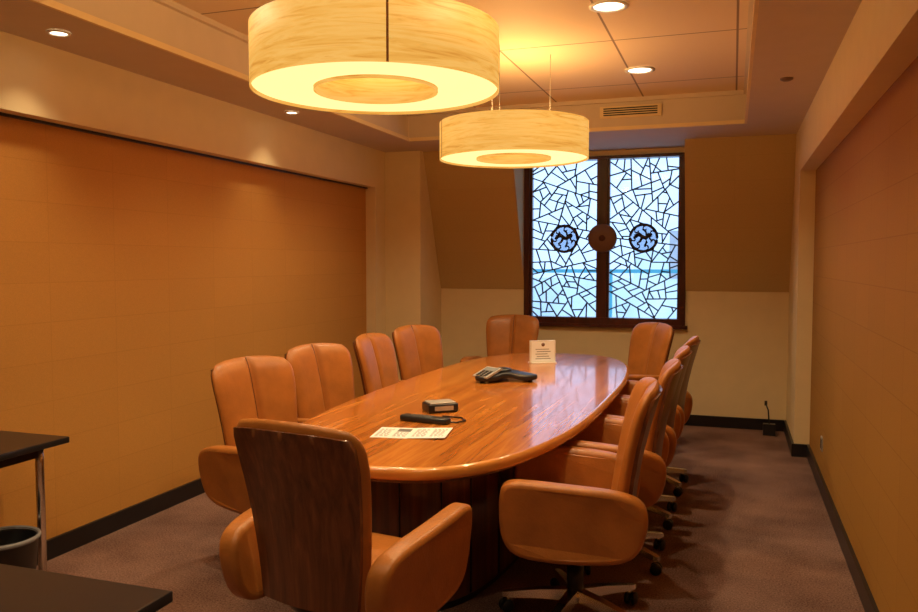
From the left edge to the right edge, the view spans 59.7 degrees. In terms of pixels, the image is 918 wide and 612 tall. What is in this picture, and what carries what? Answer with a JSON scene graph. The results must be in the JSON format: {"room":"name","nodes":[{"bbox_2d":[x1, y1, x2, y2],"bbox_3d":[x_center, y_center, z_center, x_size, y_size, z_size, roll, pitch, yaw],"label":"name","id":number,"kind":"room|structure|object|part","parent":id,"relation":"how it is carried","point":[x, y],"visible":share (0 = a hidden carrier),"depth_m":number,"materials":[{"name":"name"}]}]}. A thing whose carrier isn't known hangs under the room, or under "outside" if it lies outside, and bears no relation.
{"room":"conference room","nodes":[
{"label":"conference room","id":0,"kind":"room"},
{"bbox_2d":[0,31,440,539],"bbox_3d":[-1.934,0.013,3.929,0.600,2.550,9.370,1,3,19],"label":"wall","id":1,"kind":"structure","parent":0,"point":[130,271],"depth_m":4.75,"materials":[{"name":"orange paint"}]},
{"bbox_2d":[37,478,204,564],"bbox_3d":[-2.146,1.252,3.688,0.118,0.100,8.650,1,3,19],"label":"baseboard","id":2,"kind":"structure","parent":1,"relation":"attached to","point":[63,543],"depth_m":4.50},
{"bbox_2d":[0,112,367,188],"bbox_3d":[-2.228,-0.884,3.484,0.020,0.012,8.430,1,3,19],"label":"trim","id":3,"kind":"structure","parent":1,"relation":"attached to","point":[1,113],"depth_m":4.73,"materials":[{"name":"brown wood"}]},
{"bbox_2d":[29,0,758,141],"bbox_3d":[-0.085,-1.378,3.712,2.770,0.250,5.900,1,3,19],"label":"trim","id":4,"kind":"structure","parent":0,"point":[753,6],"depth_m":4.58,"materials":[{"name":"beige paint"}]},
{"bbox_2d":[0,0,861,151],"bbox_3d":[-0.254,-1.394,3.277,4.150,0.330,9.370,1,3,19],"label":"ceiling","id":5,"kind":"structure","parent":0,"point":[692,46],"depth_m":4.61,"materials":[{"name":"paint"}]},
{"bbox_2d":[46,29,70,36],"bbox_3d":[-1.826,-1.244,3.650,0.100,0.009,0.100,1,3,19],"label":"recessed light","id":6,"kind":"object","parent":5,"relation":"in","point":[55,32],"visible":1,"depth_m":3.64,"materials":[{"name":"white glass"}]},
{"bbox_2d":[284,111,298,113],"bbox_3d":[-1.165,-1.348,5.577,0.100,0.009,0.100,1,3,19],"label":"recessed light","id":7,"kind":"object","parent":5,"relation":"in","point":[286,112],"visible":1,"depth_m":5.59,"materials":[{"name":"white glass"}]},
{"bbox_2d":[248,0,498,114],"bbox_3d":[-0.314,-1.137,3.010,0.930,0.655,0.930,1,3,19],"label":"pendant lamp","id":8,"kind":"object","parent":5,"relation":"hanging from","point":[375,57],"visible":1,"depth_m":2.69,"materials":[{"name":"beige wood"}]},
{"bbox_2d":[251,62,496,111],"bbox_3d":[-0.314,-0.916,3.022,0.916,0.189,0.916,1,3,19],"label":"diffuser","id":9,"kind":"object","parent":8,"relation":"attached to","point":[320,86],"depth_m":3.04,"materials":[{"name":"beige"}]},
{"bbox_2d":[440,45,588,167],"bbox_3d":[0.343,-1.245,5.002,0.930,0.655,0.930,1,3,19],"label":"pendant lamp","id":10,"kind":"object","parent":5,"relation":"hanging from","point":[507,138],"visible":0.99,"depth_m":4.66,"materials":[{"name":"brown wood"}]},
{"bbox_2d":[441,149,586,166],"bbox_3d":[0.343,-1.024,5.014,0.916,0.189,0.916,1,3,19],"label":"diffuser","id":11,"kind":"object","parent":10,"relation":"attached to","point":[459,157],"depth_m":5.06,"materials":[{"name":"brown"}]},
{"bbox_2d":[589,0,628,12],"bbox_3d":[0.758,-1.516,4.051,0.200,0.009,0.200,1,3,19],"label":"recessed light","id":12,"kind":"object","parent":5,"relation":"in","point":[602,6],"visible":1,"depth_m":4.05,"materials":[{"name":"white glass"}]},
{"bbox_2d":[600,103,661,118],"bbox_3d":[1.353,-1.539,6.317,0.480,0.090,0.030,1,3,19],"label":"ceiling vent","id":13,"kind":"object","parent":5,"relation":"in","point":[642,110],"visible":1,"depth_m":6.30,"materials":[{"name":"beige metal"}]},
{"bbox_2d":[625,66,654,73],"bbox_3d":[1.218,-1.588,5.393,0.200,0.009,0.200,1,3,19],"label":"recessed light","id":14,"kind":"object","parent":5,"relation":"in","point":[637,69],"visible":1,"depth_m":5.38,"materials":[{"name":"white glass"}]},
{"bbox_2d":[780,77,792,81],"bbox_3d":[1.869,-1.290,4.561,0.070,0.016,0.070,1,3,19],"label":"smoke detector","id":15,"kind":"object","parent":5,"relation":"attached to","point":[784,79],"visible":1,"depth_m":4.54,"materials":[{"name":"brown plastic"}]},
{"bbox_2d":[36,425,864,611],"bbox_3d":[-0.281,1.367,3.425,4.300,0.100,9.550,1,3,19],"label":"floor","id":16,"kind":"structure","parent":0,"point":[752,530],"depth_m":4.13,"materials":[{"name":"brown carpet"}]},
{"bbox_2d":[0,525,40,568],"bbox_3d":[-1.921,1.143,3.377,0.290,0.352,0.290,1,3,19],"label":"waste bin","id":17,"kind":"object","parent":16,"relation":"on","point":[18,543],"visible":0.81,"depth_m":3.36,"materials":[{"name":"black plastic"}]},
{"bbox_2d":[0,430,68,570],"bbox_3d":[-2.120,0.969,3.188,0.420,0.720,1.050,1,3,19],"label":"desk","id":18,"kind":"object","parent":16,"relation":"on","point":[15,447],"visible":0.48,"depth_m":3.52,"materials":[{"name":"black laminate"}]},
{"bbox_3d":[-2.120,0.984,3.188,0.336,0.690,0.906,1,3,19],"label":"desk frame","id":19,"kind":"part","parent":18,"relation":"part of","materials":[{"name":"silver metal"}]},
{"bbox_2d":[0,564,172,611],"bbox_3d":[-1.315,1.046,1.775,1.100,0.720,0.695,1,3,19],"label":"desk","id":20,"kind":"object","parent":16,"relation":"on","point":[22,589],"visible":1,"depth_m":1.88,"materials":[{"name":"black laminate"}]},
{"bbox_2d":[198,355,297,513],"bbox_3d":[-0.848,0.778,3.956,0.677,1.018,0.718,2,4,37],"label":"chair","id":21,"kind":"object","parent":16,"relation":"on","point":[259,386],"visible":0.46,"depth_m":3.94,"materials":[{"name":"orange leather"}]},
{"bbox_2d":[284,343,354,422],"bbox_3d":[-0.631,0.742,4.620,0.677,1.018,0.718,2,4,37],"label":"chair","id":22,"kind":"object","parent":16,"relation":"on","point":[323,372],"visible":0.3,"depth_m":4.74,"materials":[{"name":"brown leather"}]},
{"bbox_2d":[219,418,471,611],"bbox_3d":[-0.385,0.844,2.741,0.718,1.018,0.677,2,4,28],"label":"chair","id":23,"kind":"object","parent":16,"relation":"on","point":[306,541],"visible":1,"depth_m":2.49,"materials":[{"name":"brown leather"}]},
{"bbox_2d":[353,333,398,394],"bbox_3d":[-0.341,0.701,5.374,0.677,1.018,0.718,1,3,21],"label":"chair","id":24,"kind":"object","parent":16,"relation":"on","point":[374,352],"visible":0.28,"depth_m":5.42,"materials":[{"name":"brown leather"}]},
{"bbox_2d":[392,324,443,381],"bbox_3d":[-0.135,0.665,6.035,0.677,1.018,0.718,3,4,41],"label":"chair","id":25,"kind":"object","parent":16,"relation":"on","point":[418,348],"visible":0.31,"depth_m":6.17,"materials":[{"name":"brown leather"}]},
{"bbox_2d":[303,353,628,610],"bbox_3d":[0.248,0.867,4.884,1.370,0.740,3.940,1,3,19],"label":"conference table","id":26,"kind":"object","parent":16,"relation":"on","point":[509,423],"visible":0.7,"depth_m":3.72,"materials":[{"name":"brown wood"}]},
{"bbox_2d":[370,427,452,438],"bbox_3d":[-0.208,0.563,3.563,0.333,0.010,0.216,0,3,9],"label":"brochure","id":27,"kind":"object","parent":26,"relation":"on","point":[383,432],"visible":1,"depth_m":3.56,"materials":[{"name":"white paper"}]},
{"bbox_2d":[400,413,465,424],"bbox_3d":[-0.115,0.536,3.866,0.304,0.030,0.186,2,3,27],"label":"remote control","id":28,"kind":"object","parent":26,"relation":"on","point":[444,420],"visible":1,"depth_m":3.80,"materials":[{"name":"black plastic"}]},
{"bbox_2d":[422,399,457,413],"bbox_3d":[-0.096,0.513,4.104,0.160,0.050,0.122,-1,3,-21],"label":"control box","id":29,"kind":"object","parent":26,"relation":"on","point":[441,405],"visible":1,"depth_m":4.06,"materials":[{"name":"black plastic"}]},
{"bbox_2d":[472,366,536,382],"bbox_3d":[0.316,0.436,5.171,0.389,0.090,0.416,1,3,19],"label":"phone","id":30,"kind":"object","parent":26,"relation":"on","point":[487,374],"visible":1,"depth_m":5.08,"materials":[{"name":"black plastic"}]},
{"bbox_2d":[528,340,556,363],"bbox_3d":[0.634,0.346,6.078,0.200,0.170,0.090,-1,3,-13],"label":"table sign","id":31,"kind":"object","parent":26,"relation":"on","point":[540,351],"visible":1,"depth_m":6.06,"materials":[{"name":"white paper"}]},
{"bbox_2d":[460,314,538,361],"bbox_3d":[0.421,0.602,7.202,0.718,1.018,0.677,1,3,18],"label":"chair","id":32,"kind":"object","parent":16,"relation":"on","point":[506,333],"visible":0.33,"depth_m":7.40,"materials":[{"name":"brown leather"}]},
{"bbox_2d":[498,377,661,611],"bbox_3d":[0.501,0.810,3.367,0.677,1.018,0.718,1,3,10],"label":"chair","id":33,"kind":"object","parent":16,"relation":"on","point":[576,508],"visible":0.96,"depth_m":3.08,"materials":[{"name":"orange leather"}]},
{"bbox_2d":[562,359,682,575],"bbox_3d":[0.781,0.772,4.062,0.677,1.018,0.718,1,3,16],"label":"chair","id":34,"kind":"object","parent":16,"relation":"on","point":[603,433],"visible":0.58,"depth_m":3.79,"materials":[{"name":"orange leather"}]},
{"bbox_2d":[599,345,691,529],"bbox_3d":[1.017,0.737,4.719,0.677,1.018,0.718,1,3,18],"label":"chair","id":35,"kind":"object","parent":16,"relation":"on","point":[617,407],"visible":0.31,"depth_m":4.54,"materials":[{"name":"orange leather"}]},
{"bbox_2d":[628,322,674,380],"bbox_3d":[1.324,0.648,6.362,0.677,1.018,0.718,-1,3,-23],"label":"chair","id":36,"kind":"object","parent":16,"relation":"on","point":[650,342],"visible":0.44,"depth_m":6.44,"materials":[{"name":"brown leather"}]},
{"bbox_2d":[617,336,700,496],"bbox_3d":[1.263,0.701,5.374,0.677,1.018,0.718,1,3,21],"label":"chair","id":37,"kind":"object","parent":16,"relation":"on","point":[685,401],"visible":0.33,"depth_m":5.20,"materials":[{"name":"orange leather"}]},
{"bbox_2d":[763,401,775,435],"bbox_3d":[2.700,0.975,6.960,0.100,0.300,0.060,1,3,19],"label":"router","id":38,"kind":"object","parent":16,"relation":"on","point":[768,428],"visible":1,"depth_m":6.94,"materials":[{"name":"black plastic"}]},
{"bbox_2d":[588,224,616,252],"bbox_3d":[1.348,-0.638,7.526,0.270,0.270,0.052,1,3,19],"label":"lock plate","id":39,"kind":"object","parent":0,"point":[602,238],"visible":1,"depth_m":7.51,"materials":[{"name":"brown metal"}]},
{"bbox_2d":[532,157,678,318],"bbox_3d":[1.369,-0.629,7.587,1.378,1.506,0.015,1,3,19],"label":"lattice","id":40,"kind":"object","parent":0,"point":[650,163],"visible":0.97,"depth_m":7.57,"materials":[{"name":"metal"}]},
{"bbox_2d":[550,223,658,252],"bbox_3d":[1.368,-0.641,7.583,1.022,0.276,0.040,1,3,19],"label":"seal","id":41,"kind":"object","parent":40,"relation":"attached to","point":[647,235],"visible":1,"depth_m":7.49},
{"bbox_2d":[423,134,796,419],"bbox_3d":[1.311,-0.177,7.427,3.270,2.550,0.640,1,3,19],"label":"wall","id":42,"kind":"structure","parent":0,"point":[739,191],"depth_m":7.25,"materials":[{"name":"beige paint"}]},
{"bbox_2d":[524,152,686,329],"bbox_3d":[1.368,-0.606,7.585,1.560,1.610,0.140,1,3,19],"label":"frame","id":43,"kind":"object","parent":42,"relation":"attached to","point":[602,319],"visible":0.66,"depth_m":7.56,"materials":[{"name":"brown wood"}]},
{"bbox_2d":[684,415,783,431],"bbox_3d":[1.110,1.050,7.431,3.610,0.100,0.588,1,3,19],"label":"baseboard","id":44,"kind":"structure","parent":42,"relation":"attached to","point":[694,420],"depth_m":7.26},
{"bbox_2d":[786,0,917,611],"bbox_3d":[1.576,0.077,2.729,0.280,2.550,9.370,1,3,19],"label":"wall","id":45,"kind":"structure","parent":0,"point":[852,363],"depth_m":3.60,"materials":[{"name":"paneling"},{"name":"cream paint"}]},
{"bbox_2d":[820,436,822,451],"bbox_3d":[2.406,0.914,5.311,0.010,0.090,0.090,1,3,19],"label":"wall socket","id":46,"kind":"object","parent":45,"relation":"attached to","point":[821,437],"visible":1,"depth_m":5.28,"materials":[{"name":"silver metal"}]},
{"bbox_2d":[784,420,878,611],"bbox_3d":[1.460,1.303,2.747,0.128,0.100,9.202,1,3,19],"label":"baseboard","id":47,"kind":"structure","parent":45,"relation":"attached to","point":[868,602],"depth_m":4.35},
{"label":"outside","id":48,"kind":"structure","parent":0,"visible":0},
{"bbox_2d":[533,231,677,317],"bbox_3d":[3.305,1.308,12.831,12.000,5.000,0.350,1,3,19],"label":"neighbouring building","id":49,"kind":"structure","parent":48,"point":[578,302],"depth_m":12.81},
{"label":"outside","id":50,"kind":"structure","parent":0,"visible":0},
{"bbox_2d":[533,269,676,316],"bbox_3d":[2.625,1.710,10.863,12.000,4.410,0.050,1,3,19],"label":"balcony railing","id":51,"kind":"object","parent":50,"point":[538,270],"visible":0.07,"depth_m":10.92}
]}

